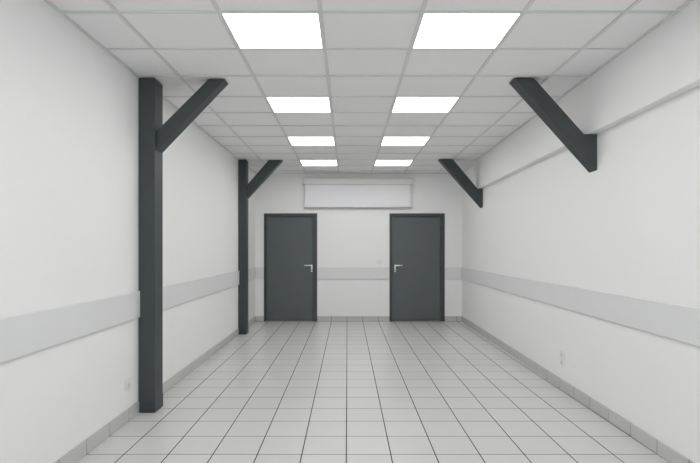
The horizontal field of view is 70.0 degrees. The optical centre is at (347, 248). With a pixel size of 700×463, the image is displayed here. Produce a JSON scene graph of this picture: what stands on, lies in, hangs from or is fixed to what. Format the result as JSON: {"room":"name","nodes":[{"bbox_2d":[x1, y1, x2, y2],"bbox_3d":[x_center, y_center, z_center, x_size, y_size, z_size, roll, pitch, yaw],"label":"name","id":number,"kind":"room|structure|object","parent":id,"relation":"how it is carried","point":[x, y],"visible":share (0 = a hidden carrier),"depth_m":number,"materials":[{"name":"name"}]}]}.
{"room":"empty meeting room","nodes":[
{"label":"empty meeting room","id":0,"kind":"room"},
{"bbox_2d":[0,0,254,462],"bbox_3d":[-1.837,-0.070,3.103,0.200,2.860,13.005,0,0,0],"label":"wall","id":1,"kind":"structure","parent":0,"point":[69,108],"depth_m":3.25,"materials":[{"name":"white paint"}]},
{"bbox_2d":[0,291,139,362],"bbox_3d":[-1.728,0.457,0.475,0.018,0.221,7.348,0,0,0],"label":"strip","id":2,"kind":"object","parent":1,"relation":"attached to","point":[27,333],"visible":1,"depth_m":3.00,"materials":[{"name":"grey plastic"}]},
{"bbox_2d":[125,378,130,391],"bbox_3d":[-1.730,1.070,3.940,0.014,0.085,0.085,0,0,0],"label":"power socket","id":3,"kind":"object","parent":1,"relation":"attached to","point":[128,381],"visible":1,"depth_m":3.94,"materials":[{"name":"white plastic"}]},
{"bbox_2d":[54,316,255,462],"bbox_3d":[-1.732,1.311,3.103,0.010,0.098,12.605,0,0,0],"label":"baseboard","id":4,"kind":"structure","parent":1,"relation":"attached to","point":[74,455],"depth_m":3.87,"materials":[{"name":"tile"}]},
{"bbox_2d":[163,271,238,309],"bbox_3d":[-1.728,0.457,6.141,0.018,0.221,3.615,0,0,0],"label":"strip","id":5,"kind":"object","parent":1,"relation":"attached to","point":[175,294],"visible":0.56,"depth_m":5.69,"materials":[{"name":"grey plastic"}]},
{"bbox_2d":[248,267,255,281],"bbox_3d":[-1.728,0.457,8.769,0.018,0.221,1.270,0,0,0],"label":"strip","id":6,"kind":"object","parent":1,"relation":"attached to","point":[252,271],"visible":0.56,"depth_m":8.96,"materials":[{"name":"grey plastic"}]},
{"bbox_2d":[255,173,461,315],"bbox_3d":[0.212,-0.070,9.505,3.897,2.860,0.200,0,0,0],"label":"wall","id":7,"kind":"structure","parent":0,"point":[346,237],"depth_m":9.40,"materials":[{"name":"white paint"}]},
{"bbox_2d":[256,267,263,278],"bbox_3d":[-1.645,0.457,9.396,0.145,0.221,0.018,0,0,0],"label":"strip","id":8,"kind":"object","parent":7,"relation":"attached to","point":[259,270],"visible":1,"depth_m":9.39,"materials":[{"name":"grey plastic"}]},
{"bbox_2d":[264,213,316,320],"bbox_3d":[-1.071,0.345,9.432,1.001,2.030,0.166,0,0,0],"label":"door","id":9,"kind":"structure","parent":7,"relation":"in","point":[290,239],"depth_m":9.42,"materials":[{"name":"metal"}]},
{"bbox_2d":[317,267,388,278],"bbox_3d":[0.110,0.457,9.396,1.356,0.221,0.018,0,0,0],"label":"strip","id":10,"kind":"object","parent":7,"relation":"attached to","point":[322,272],"visible":1,"depth_m":9.39,"materials":[{"name":"grey plastic"}]},
{"bbox_2d":[302,178,412,207],"bbox_3d":[0.190,-1.042,9.350,2.057,0.553,0.109,0,0,0],"label":"projection screen","id":11,"kind":"object","parent":7,"relation":"attached to","point":[319,192],"visible":1,"depth_m":9.35,"materials":[{"name":"white fabric"}]},
{"bbox_2d":[256,316,461,320],"bbox_3d":[0.212,1.311,9.400,3.877,0.098,0.010,0,0,0],"label":"baseboard","id":12,"kind":"structure","parent":7,"relation":"attached to","point":[258,318],"depth_m":9.39,"materials":[{"name":"tile"}]},
{"bbox_2d":[389,213,444,320],"bbox_3d":[1.309,0.345,9.432,1.038,2.030,0.166,0,0,0],"label":"door","id":13,"kind":"structure","parent":7,"relation":"in","point":[416,240],"depth_m":9.42,"materials":[{"name":"metal"}]},
{"bbox_2d":[445,267,460,278],"bbox_3d":[1.986,0.457,9.396,0.311,0.221,0.018,0,0,0],"label":"strip","id":14,"kind":"object","parent":7,"relation":"attached to","point":[450,272],"visible":1,"depth_m":9.39,"materials":[{"name":"grey plastic"}]},
{"bbox_2d":[49,0,687,172],"bbox_3d":[0.241,-1.436,3.103,4.009,0.016,12.697,0,0,0],"label":"ceiling","id":15,"kind":"structure","parent":0,"point":[160,30],"depth_m":3.87,"materials":[{"name":"tile"}]},
{"bbox_2d":[222,14,322,48],"bbox_3d":[-0.469,-1.450,3.288,0.585,0.055,0.529,0,0,0],"label":"ceiling light","id":16,"kind":"object","parent":15,"relation":"attached to","point":[250,31],"visible":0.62,"depth_m":3.26,"materials":[{"name":"white plastic"}]},
{"bbox_2d":[266,97,330,112],"bbox_3d":[-0.469,-1.450,4.955,0.585,0.055,0.529,0,0,0],"label":"ceiling light","id":17,"kind":"object","parent":15,"relation":"attached to","point":[278,104],"visible":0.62,"depth_m":4.93,"materials":[{"name":"white plastic"}]},
{"bbox_2d":[288,137,334,145],"bbox_3d":[-0.469,-1.450,6.621,0.585,0.055,0.529,0,0,0],"label":"ceiling light","id":18,"kind":"object","parent":15,"relation":"attached to","point":[295,141],"visible":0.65,"depth_m":6.63,"materials":[{"name":"white plastic"}]},
{"bbox_2d":[300,160,336,165],"bbox_3d":[-0.469,-1.450,8.288,0.585,0.055,0.529,0,0,0],"label":"ceiling light","id":19,"kind":"object","parent":15,"relation":"attached to","point":[304,162],"visible":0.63,"depth_m":8.24,"materials":[{"name":"white plastic"}]},
{"bbox_2d":[44,0,693,172],"bbox_3d":[0.143,-1.431,3.103,4.309,0.021,12.605,0,0,0],"label":"grid","id":20,"kind":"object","parent":15,"relation":"attached to","point":[422,11],"depth_m":3.98,"materials":[{"name":"metal"}]},
{"bbox_2d":[375,160,412,165],"bbox_3d":[0.755,-1.450,8.288,0.585,0.055,0.529,0,0,0],"label":"ceiling light","id":21,"kind":"object","parent":15,"relation":"attached to","point":[378,162],"visible":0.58,"depth_m":8.24,"materials":[{"name":"white plastic"}]},
{"bbox_2d":[381,137,429,145],"bbox_3d":[0.755,-1.450,6.621,0.585,0.055,0.529,0,0,0],"label":"ceiling light","id":22,"kind":"object","parent":15,"relation":"attached to","point":[387,141],"visible":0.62,"depth_m":6.63,"materials":[{"name":"white plastic"}]},
{"bbox_2d":[392,97,458,112],"bbox_3d":[0.755,-1.450,4.955,0.585,0.055,0.529,0,0,0],"label":"ceiling light","id":23,"kind":"object","parent":15,"relation":"attached to","point":[402,104],"visible":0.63,"depth_m":4.93,"materials":[{"name":"white plastic"}]},
{"bbox_2d":[413,14,519,48],"bbox_3d":[0.755,-1.450,3.288,0.585,0.055,0.529,0,0,0],"label":"ceiling light","id":24,"kind":"object","parent":15,"relation":"attached to","point":[436,31],"visible":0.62,"depth_m":3.26,"materials":[{"name":"white plastic"}]},
{"bbox_2d":[76,321,668,462],"bbox_3d":[0.281,1.410,3.152,4.637,0.100,13.105,0,0,0],"label":"floor","id":25,"kind":"structure","parent":0,"point":[278,391],"depth_m":4.24,"materials":[{"name":"tile"}]},
{"bbox_2d":[138,78,227,412],"bbox_3d":[-1.381,-0.031,4.242,0.712,2.782,0.188,0,0,0],"label":"timber post","id":26,"kind":"object","parent":25,"relation":"on","point":[154,137],"visible":1,"depth_m":4.15,"materials":[{"name":"grey wood"}]},
{"bbox_2d":[238,160,282,334],"bbox_3d":[-1.396,-0.031,8.041,0.706,2.782,0.188,0,0,0],"label":"timber post","id":27,"kind":"object","parent":25,"relation":"on","point":[246,190],"visible":0.92,"depth_m":7.95,"materials":[{"name":"grey wood"}]},
{"bbox_2d":[462,85,699,462],"bbox_3d":[2.274,-0.070,3.103,0.651,2.860,13.005,0,0,0],"label":"wall","id":28,"kind":"structure","parent":0,"point":[630,225],"depth_m":3.94,"materials":[{"name":"white paint"}]},
{"bbox_2d":[438,159,482,207],"bbox_3d":[1.791,-1.038,7.960,0.687,0.768,0.140,0,0,0],"label":"brace","id":29,"kind":"object","parent":28,"relation":"attached to","point":[450,165],"visible":1,"depth_m":7.89,"materials":[{"name":"grey wood"}]},
{"bbox_2d":[509,78,596,172],"bbox_3d":[1.729,-1.038,4.220,0.687,0.768,0.140,0,0,0],"label":"brace","id":30,"kind":"object","parent":28,"relation":"attached to","point":[582,146],"visible":1,"depth_m":4.15,"materials":[{"name":"grey wood"}]},
{"bbox_2d":[560,350,564,366],"bbox_3d":[2.078,1.060,4.840,0.014,0.140,0.085,0,0,0],"label":"power socket","id":31,"kind":"object","parent":28,"relation":"attached to","point":[562,354],"visible":1,"depth_m":4.82,"materials":[{"name":"white plastic"}]},
{"bbox_2d":[462,316,694,462],"bbox_3d":[2.051,1.311,3.103,0.010,0.098,12.607,0,0,1],"label":"baseboard","id":32,"kind":"structure","parent":28,"relation":"attached to","point":[669,454],"depth_m":4.11,"materials":[{"name":"tile"}]},
{"bbox_2d":[461,267,699,346],"bbox_3d":[2.047,0.457,3.103,0.018,0.221,12.605,0,0,1],"label":"strip","id":33,"kind":"object","parent":28,"relation":"attached to","point":[681,323],"visible":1,"depth_m":3.92,"materials":[{"name":"grey plastic"}]},
{"bbox_2d":[476,0,699,188],"bbox_3d":[2.019,-1.228,2.415,0.092,0.545,11.233,0,0,1],"label":"bulkhead","id":34,"kind":"object","parent":28,"relation":"attached to","point":[663,65],"depth_m":3.65,"materials":[{"name":"white paint"}]}
]}

